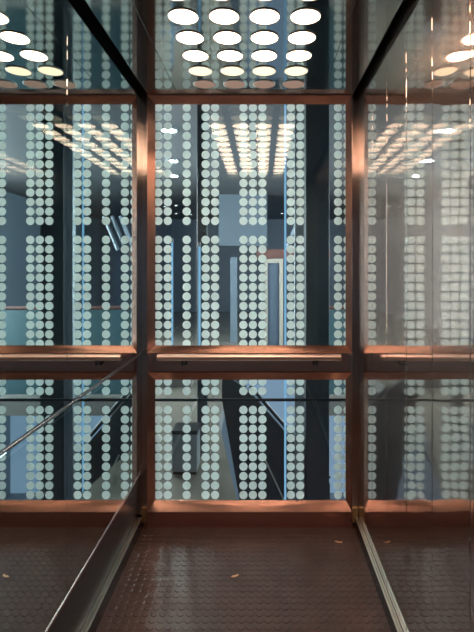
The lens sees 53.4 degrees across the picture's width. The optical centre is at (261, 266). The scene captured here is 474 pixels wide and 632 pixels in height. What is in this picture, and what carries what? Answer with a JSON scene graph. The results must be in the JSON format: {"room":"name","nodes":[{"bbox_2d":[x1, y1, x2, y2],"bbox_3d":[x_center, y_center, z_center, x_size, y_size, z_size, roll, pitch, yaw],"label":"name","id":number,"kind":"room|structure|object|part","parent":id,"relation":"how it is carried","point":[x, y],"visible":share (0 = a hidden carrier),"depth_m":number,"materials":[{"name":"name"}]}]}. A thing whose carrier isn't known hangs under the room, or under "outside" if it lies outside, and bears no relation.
{"room":"elevator interior","nodes":[
{"label":"elevator interior","id":0,"kind":"room"},
{"bbox_2d":[0,0,141,631],"bbox_3d":[-0.618,0.037,1.143,0.022,2.026,2.486,0,0,0],"label":"wall","id":1,"kind":"structure","parent":0,"point":[71,103],"depth_m":1.42,"materials":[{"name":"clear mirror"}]},
{"bbox_2d":[48,479,141,631],"bbox_3d":[-0.622,1.180,1.143,0.034,0.300,2.486,0,0,0],"label":"baseboard","id":2,"kind":"structure","parent":1,"relation":"attached to","point":[84,608],"depth_m":1.82,"materials":[{"name":"grey"}]},
{"bbox_2d":[155,214,170,315],"bbox_3d":[-2.750,1.455,8.300,0.100,5.950,11.400,0,0,0],"label":"wall","id":3,"kind":"structure","parent":0,"point":[162,230],"depth_m":12.75,"materials":[{"name":"blue stone"}]},
{"bbox_2d":[171,239,172,344],"bbox_3d":[-0.700,0.230,3.660,0.020,0.900,0.020,0,0,0],"label":"tube","id":4,"kind":"object","parent":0,"point":[172,239],"visible":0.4,"depth_m":3.65,"materials":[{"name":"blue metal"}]},
{"bbox_2d":[155,312,249,499],"bbox_3d":[-1.415,1.405,8.300,2.570,0.150,11.400,0,0,0],"label":"floor","id":5,"kind":"structure","parent":0,"point":[226,491],"depth_m":4.24,"materials":[{"name":"stone"}]},
{"bbox_2d":[155,380,194,386],"bbox_3d":[-1.340,1.125,5.350,1.180,0.410,0.360,0,0,0],"label":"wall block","id":6,"kind":"object","parent":5,"relation":"on","point":[175,383],"visible":0.11,"depth_m":5.20,"materials":[{"name":"grey concrete"}]},
{"bbox_2d":[171,422,200,474],"bbox_3d":[-0.495,1.188,3.080,0.166,0.285,0.166,0,0,0],"label":"waste bin","id":7,"kind":"object","parent":5,"relation":"on","point":[177,432],"visible":0.88,"depth_m":3.00,"materials":[{"name":"grey metal"}]},
{"bbox_3d":[-0.495,1.058,3.080,0.166,0.025,0.166,0,0,0],"label":"lid","id":8,"kind":"part","parent":7,"relation":"part of","materials":[{"name":"grey metal"}]},
{"bbox_2d":[197,105,208,456],"bbox_3d":[-0.421,-0.045,3.330,0.089,2.750,0.080,0,0,0],"label":"steel column","id":9,"kind":"structure","parent":5,"relation":"on","point":[202,230],"depth_m":3.30,"materials":[{"name":"grey"}]},
{"bbox_2d":[198,242,200,344],"bbox_3d":[-0.432,0.205,3.250,0.020,0.750,0.020,0,0,0],"label":"tube","id":10,"kind":"object","parent":9,"relation":"attached to","point":[199,243],"visible":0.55,"depth_m":3.25,"materials":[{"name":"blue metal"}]},
{"bbox_2d":[230,257,236,341],"bbox_3d":[-0.500,0.580,8.350,0.120,1.500,0.100,0,0,0],"label":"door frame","id":11,"kind":"structure","parent":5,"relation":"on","point":[233,260],"depth_m":8.30,"materials":[{"name":"grey paint"}]},
{"bbox_2d":[96,527,390,631],"bbox_3d":[-0.066,1.349,1.163,1.147,0.042,2.526,0,0,0],"label":"floor","id":12,"kind":"structure","parent":0,"point":[173,579],"depth_m":1.99,"materials":[{"name":"brown rubber"}]},
{"bbox_2d":[86,0,401,93],"bbox_3d":[-0.060,-0.936,1.163,1.137,0.120,2.526,0,0,0],"label":"ceiling","id":13,"kind":"structure","parent":0,"point":[348,33],"depth_m":1.83,"materials":[{"name":"metal"}]},
{"bbox_3d":[-0.504,-0.882,1.147,0.151,0.012,2.473,0,0,0],"label":"panel","id":14,"kind":"part","parent":13,"relation":"part of","materials":[{"name":"metal"}]},
{"bbox_2d":[168,8,198,24],"bbox_3d":[-0.275,-0.874,1.641,0.107,0.004,0.107,0,0,0],"label":"recessed light","id":15,"kind":"object","parent":13,"relation":"in","point":[182,16],"visible":1,"depth_m":1.64,"materials":[{"name":"grey plastic"}]},
{"bbox_2d":[176,30,203,44],"bbox_3d":[-0.275,-0.874,1.793,0.107,0.004,0.107,0,0,0],"label":"recessed light","id":16,"kind":"object","parent":13,"relation":"in","point":[188,37],"visible":1,"depth_m":1.79,"materials":[{"name":"grey"}]},
{"bbox_2d":[182,49,208,61],"bbox_3d":[-0.275,-0.874,1.945,0.107,0.004,0.107,0,0,0],"label":"recessed light","id":17,"kind":"object","parent":13,"relation":"in","point":[194,55],"visible":1,"depth_m":1.94,"materials":[{"name":"grey"}]},
{"bbox_2d":[188,66,211,75],"bbox_3d":[-0.275,-0.874,2.097,0.107,0.004,0.107,0,0,0],"label":"recessed light","id":18,"kind":"object","parent":13,"relation":"in","point":[194,70],"visible":1,"depth_m":2.09,"materials":[{"name":"grey"}]},
{"bbox_2d":[193,79,215,88],"bbox_3d":[-0.275,-0.874,2.249,0.107,0.004,0.107,0,0,0],"label":"recessed light","id":19,"kind":"object","parent":13,"relation":"in","point":[203,84],"visible":1,"depth_m":2.25,"materials":[{"name":"grey"}]},
{"bbox_2d":[194,81,214,87],"bbox_3d":[-0.275,-0.875,2.249,0.101,0.002,0.101,0,0,0],"label":"diffuser","id":20,"kind":"object","parent":19,"relation":"attached to","point":[199,84],"depth_m":2.25,"materials":[{"name":"white plastic"}]},
{"bbox_2d":[209,8,238,24],"bbox_3d":[-0.132,-0.874,1.641,0.107,0.004,0.107,0,0,0],"label":"recessed light","id":21,"kind":"object","parent":13,"relation":"in","point":[222,16],"visible":1,"depth_m":1.64,"materials":[{"name":"grey"}]},
{"bbox_2d":[213,30,240,44],"bbox_3d":[-0.132,-0.874,1.793,0.107,0.004,0.107,0,0,0],"label":"recessed light","id":22,"kind":"object","parent":13,"relation":"in","point":[226,37],"visible":1,"depth_m":1.79,"materials":[{"name":"grey plastic"}]},
{"bbox_2d":[217,49,242,61],"bbox_3d":[-0.132,-0.874,1.945,0.107,0.004,0.107,0,0,0],"label":"recessed light","id":23,"kind":"object","parent":13,"relation":"in","point":[229,55],"visible":1,"depth_m":1.94,"materials":[{"name":"grey"}]},
{"bbox_2d":[220,66,243,75],"bbox_3d":[-0.132,-0.874,2.097,0.107,0.004,0.107,0,0,0],"label":"recessed light","id":24,"kind":"object","parent":13,"relation":"in","point":[227,70],"visible":1,"depth_m":2.09,"materials":[{"name":"grey"}]},
{"bbox_2d":[223,79,245,88],"bbox_3d":[-0.132,-0.874,2.249,0.107,0.004,0.107,0,0,0],"label":"recessed light","id":25,"kind":"object","parent":13,"relation":"in","point":[232,84],"visible":1,"depth_m":2.25,"materials":[{"name":"grey"}]},
{"bbox_2d":[224,81,244,87],"bbox_3d":[-0.132,-0.875,2.249,0.101,0.002,0.101,0,0,0],"label":"diffuser","id":26,"kind":"object","parent":25,"relation":"attached to","point":[229,84],"depth_m":2.25,"materials":[{"name":"white plastic"}]},
{"bbox_2d":[251,49,276,61],"bbox_3d":[0.010,-0.874,1.945,0.107,0.004,0.107,0,0,0],"label":"recessed light","id":27,"kind":"object","parent":13,"relation":"in","point":[263,55],"visible":1,"depth_m":1.94,"materials":[{"name":"grey"}]},
{"bbox_2d":[252,66,275,75],"bbox_3d":[0.010,-0.874,2.097,0.107,0.004,0.107,0,0,0],"label":"recessed light","id":28,"kind":"object","parent":13,"relation":"in","point":[259,70],"visible":1,"depth_m":2.09,"materials":[{"name":"grey plastic"}]},
{"bbox_2d":[253,79,274,88],"bbox_3d":[0.010,-0.874,2.249,0.107,0.004,0.107,0,0,0],"label":"recessed light","id":29,"kind":"object","parent":13,"relation":"in","point":[261,84],"visible":1,"depth_m":2.25,"materials":[{"name":"grey"}]},
{"bbox_2d":[249,8,279,24],"bbox_3d":[0.010,-0.874,1.641,0.107,0.004,0.107,0,0,0],"label":"recessed light","id":30,"kind":"object","parent":13,"relation":"in","point":[261,16],"visible":1,"depth_m":1.64,"materials":[{"name":"grey"}]},
{"bbox_2d":[250,30,278,44],"bbox_3d":[0.010,-0.874,1.793,0.107,0.004,0.107,0,0,0],"label":"recessed light","id":31,"kind":"object","parent":13,"relation":"in","point":[264,37],"visible":1,"depth_m":1.79,"materials":[{"name":"grey"}]},
{"bbox_2d":[283,79,304,88],"bbox_3d":[0.152,-0.874,2.249,0.107,0.004,0.107,0,0,0],"label":"recessed light","id":32,"kind":"object","parent":13,"relation":"in","point":[290,84],"visible":1,"depth_m":2.25,"materials":[{"name":"grey"}]},
{"bbox_2d":[283,81,303,87],"bbox_3d":[0.152,-0.875,2.249,0.101,0.002,0.101,0,0,0],"label":"diffuser","id":33,"kind":"object","parent":32,"relation":"attached to","point":[287,84],"depth_m":2.25,"materials":[{"name":"white plastic"}]},
{"bbox_2d":[284,66,307,75],"bbox_3d":[0.152,-0.874,2.097,0.107,0.004,0.107,0,0,0],"label":"recessed light","id":34,"kind":"object","parent":13,"relation":"in","point":[292,70],"visible":1,"depth_m":2.09,"materials":[{"name":"grey"}]},
{"bbox_2d":[286,49,311,61],"bbox_3d":[0.152,-0.874,1.945,0.107,0.004,0.107,0,0,0],"label":"recessed light","id":35,"kind":"object","parent":13,"relation":"in","point":[299,55],"visible":1,"depth_m":1.94,"materials":[{"name":"grey"}]},
{"bbox_2d":[288,30,315,44],"bbox_3d":[0.152,-0.874,1.793,0.107,0.004,0.107,0,0,0],"label":"recessed light","id":36,"kind":"object","parent":13,"relation":"in","point":[302,37],"visible":1,"depth_m":1.79,"materials":[{"name":"grey"}]},
{"bbox_2d":[290,8,320,24],"bbox_3d":[0.152,-0.874,1.641,0.107,0.004,0.107,0,0,0],"label":"recessed light","id":37,"kind":"object","parent":13,"relation":"in","point":[302,16],"visible":1,"depth_m":1.64,"materials":[{"name":"grey"}]},
{"bbox_3d":[0.385,-0.882,1.147,0.153,0.012,2.473,0,0,0],"label":"panel","id":38,"kind":"part","parent":13,"relation":"part of","materials":[{"name":"metal"}]},
{"bbox_2d":[138,85,358,528],"bbox_3d":[-0.066,0.177,2.430,1.157,2.306,0.112,0,0,0],"label":"window frame","id":39,"kind":"structure","parent":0,"point":[154,513],"depth_m":2.39,"materials":[{"name":"brown metal"}]},
{"bbox_3d":[-0.613,0.177,2.436,0.062,2.306,0.100,0,0,0],"label":"corner post","id":40,"kind":"part","parent":39,"relation":"part of","materials":[{"name":"beige metal"}]},
{"bbox_3d":[-0.062,-0.217,2.405,1.039,1.307,0.038,0,0,0],"label":"frame","id":41,"kind":"part","parent":39,"relation":"part of","materials":[{"name":"orange metal"}]},
{"bbox_3d":[-0.062,0.890,2.405,1.039,0.708,0.038,0,0,0],"label":"frame","id":42,"kind":"part","parent":39,"relation":"part of","materials":[{"name":"orange metal"}]},
{"bbox_3d":[-0.062,0.486,2.396,1.039,0.099,0.020,0,0,0],"label":"handrail panel","id":43,"kind":"part","parent":39,"relation":"part of","materials":[{"name":"orange metal"}]},
{"bbox_2d":[155,105,344,498],"bbox_3d":[-0.060,0.200,2.419,1.080,2.260,0.210,0,0,0],"label":"window","id":44,"kind":"structure","parent":39,"relation":"in","point":[205,126],"depth_m":2.47,"materials":[{"name":"clear glass"}]},
{"bbox_3d":[-0.065,0.466,2.356,0.910,0.068,0.083,0,0,0],"label":"handrail","id":45,"kind":"part","parent":44,"relation":"part of","materials":[{"name":"metal"}]},
{"bbox_3d":[-0.062,1.285,2.404,1.037,0.082,0.024,0,0,0],"label":"kick panel","id":46,"kind":"part","parent":39,"relation":"part of","materials":[{"name":"orange metal"}]},
{"bbox_3d":[0.485,0.177,2.436,0.056,2.306,0.100,0,0,0],"label":"corner post","id":47,"kind":"part","parent":39,"relation":"part of","materials":[{"name":"beige metal"}]},
{"bbox_2d":[155,105,344,218],"bbox_3d":[0.000,-1.470,8.300,12.000,0.100,11.400,0,0,0],"label":"ceiling","id":48,"kind":"structure","parent":0,"point":[229,121],"depth_m":6.10,"materials":[{"name":"grey"}]},
{"bbox_2d":[160,127,177,132],"bbox_3d":[-0.957,-1.410,4.836,0.188,0.020,0.188,0,0,0],"label":"recessed light","id":49,"kind":"object","parent":48,"relation":"in","point":[173,129],"visible":0.73,"depth_m":4.84,"materials":[{"name":"grey metal"}]},
{"bbox_2d":[165,158,178,162],"bbox_3d":[-1.194,-1.410,6.237,0.188,0.020,0.188,0,0,0],"label":"recessed light","id":50,"kind":"object","parent":48,"relation":"in","point":[172,160],"visible":0.71,"depth_m":6.20,"materials":[{"name":"grey metal"}]},
{"bbox_2d":[219,194,266,245],"bbox_3d":[-0.375,-0.920,9.250,0.950,1.000,0.100,0,0,0],"label":"bulkhead","id":51,"kind":"object","parent":48,"relation":"hanging from","point":[231,230],"visible":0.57,"depth_m":9.20,"materials":[{"name":"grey paint"}]},
{"bbox_2d":[171,219,344,386],"bbox_3d":[0.000,1.455,14.050,12.000,5.950,0.100,0,0,0],"label":"wall","id":52,"kind":"structure","parent":0,"point":[275,227],"depth_m":14.00,"materials":[{"name":"blue stone"}]},
{"bbox_2d":[246,380,344,492],"bbox_3d":[2.800,3.105,9.050,6.200,2.450,0.100,0,0,0],"label":"wall","id":53,"kind":"structure","parent":0,"point":[274,388],"depth_m":9.00,"materials":[{"name":"blue paint"}]},
{"bbox_2d":[257,249,329,344],"bbox_3d":[0.600,0.747,8.925,1.400,2.166,0.150,0,0,0],"label":"doorway","id":54,"kind":"structure","parent":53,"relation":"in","point":[274,258],"depth_m":8.89,"materials":[{"name":"beige"}]},
{"bbox_3d":[0.217,0.877,8.905,0.221,1.906,0.030,0,0,0],"label":"door","id":55,"kind":"part","parent":54,"relation":"part of","materials":[{"name":"blue glass"}]},
{"bbox_3d":[0.600,-0.248,8.975,1.400,0.175,0.050,0,0,0],"label":"header panel","id":56,"kind":"part","parent":54,"relation":"part of","materials":[{"name":"brown wood"}]},
{"bbox_2d":[329,394,344,415],"bbox_3d":[3.225,1.835,6.300,5.550,0.190,0.400,0,0,0],"label":"slab","id":57,"kind":"object","parent":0,"point":[332,404],"depth_m":6.10,"materials":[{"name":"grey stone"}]},
{"bbox_2d":[329,306,344,393],"bbox_3d":[2.425,1.123,6.210,3.950,1.215,0.049,0,0,0],"label":"glass balustrade","id":58,"kind":"object","parent":57,"relation":"on","point":[332,310],"visible":0.02,"depth_m":6.20,"materials":[{"name":"teal"}]},
{"bbox_3d":[2.425,0.540,6.210,3.950,0.050,0.049,0,0,0],"label":"rail","id":59,"kind":"part","parent":58,"relation":"part of","materials":[{"name":"brown"}]},
{"bbox_2d":[330,493,344,499],"bbox_3d":[2.840,4.380,8.300,6.320,0.100,11.400,0,0,0],"label":"floor","id":60,"kind":"structure","parent":0,"point":[332,497],"depth_m":8.83,"materials":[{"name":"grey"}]},
{"bbox_2d":[222,380,330,499],"bbox_3d":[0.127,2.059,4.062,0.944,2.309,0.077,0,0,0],"label":"staircase","id":61,"kind":"structure","parent":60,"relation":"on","point":[274,452],"depth_m":4.05,"materials":[{"name":"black metal"}]},
{"bbox_3d":[0.241,1.428,4.075,0.716,0.816,0.035,0,0,0],"label":"handrail","id":62,"kind":"part","parent":61,"relation":"part of","materials":[{"name":"grey metal"}]},
{"bbox_2d":[284,105,285,499],"bbox_3d":[0.182,1.455,3.680,0.020,5.750,0.020,0,0,0],"label":"tube","id":63,"kind":"object","parent":60,"relation":"on","point":[284,105],"visible":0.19,"depth_m":3.67,"materials":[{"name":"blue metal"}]},
{"bbox_2d":[294,105,303,499],"bbox_3d":[0.290,1.455,3.690,0.090,5.750,0.080,0,0,0],"label":"steel column","id":64,"kind":"structure","parent":60,"relation":"on","point":[298,229],"depth_m":3.66,"materials":[{"name":"grey"}]},
{"bbox_2d":[304,105,328,499],"bbox_3d":[0.438,1.455,3.800,0.205,5.750,0.220,0,0,0],"label":"steel column","id":65,"kind":"structure","parent":60,"relation":"on","point":[316,117],"depth_m":3.70,"materials":[{"name":"grey metal"}]},
{"bbox_2d":[358,0,473,631],"bbox_3d":[0.498,0.177,1.143,0.020,2.306,2.486,0,0,0],"label":"wall","id":66,"kind":"structure","parent":0,"point":[416,90],"depth_m":1.47,"materials":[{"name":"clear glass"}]},
{"bbox_3d":[0.494,0.162,2.235,0.012,2.196,0.298,0,0,0],"label":"wall panel","id":67,"kind":"part","parent":66,"relation":"part of","materials":[{"name":"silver metal"}]},
{"bbox_2d":[355,517,403,631],"bbox_3d":[0.485,1.296,1.136,0.030,0.068,2.472,0,0,0],"label":"baseboard","id":68,"kind":"structure","parent":66,"relation":"attached to","point":[391,615],"depth_m":1.92,"materials":[{"name":"grey metal"}]},
{"bbox_3d":[0.494,0.162,1.962,0.013,2.196,0.245,0,0,0],"label":"wall panel","id":69,"kind":"part","parent":66,"relation":"part of","materials":[{"name":"clear glass"}]},
{"bbox_3d":[0.494,0.162,1.715,0.012,2.196,0.244,0,0,0],"label":"wall panel","id":70,"kind":"part","parent":66,"relation":"part of","materials":[{"name":"clear glass"}]},
{"bbox_3d":[0.494,0.162,1.470,0.013,2.196,0.242,0,0,0],"label":"wall panel","id":71,"kind":"part","parent":66,"relation":"part of","materials":[{"name":"clear glass"}]},
{"bbox_3d":[0.494,0.162,1.226,0.013,2.196,0.243,0,0,0],"label":"wall panel","id":72,"kind":"part","parent":66,"relation":"part of","materials":[{"name":"clear glass"}]},
{"bbox_3d":[0.494,0.162,0.982,0.012,2.196,0.241,0,0,0],"label":"wall panel","id":73,"kind":"part","parent":66,"relation":"part of","materials":[{"name":"silver metal"}]},
{"bbox_3d":[0.456,-0.398,5.500,0.204,0.415,0.044,0,0,0],"label":"ceiling fin","id":74,"kind":"structure","parent":0,"visible":0},
{"bbox_2d":[286,227,293,249],"bbox_3d":[0.363,-0.398,5.500,0.204,0.415,0.044,0,0,0],"label":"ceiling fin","id":75,"kind":"structure","parent":74,"relation":"attached to","point":[292,232],"depth_m":5.49,"materials":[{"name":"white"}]}
]}

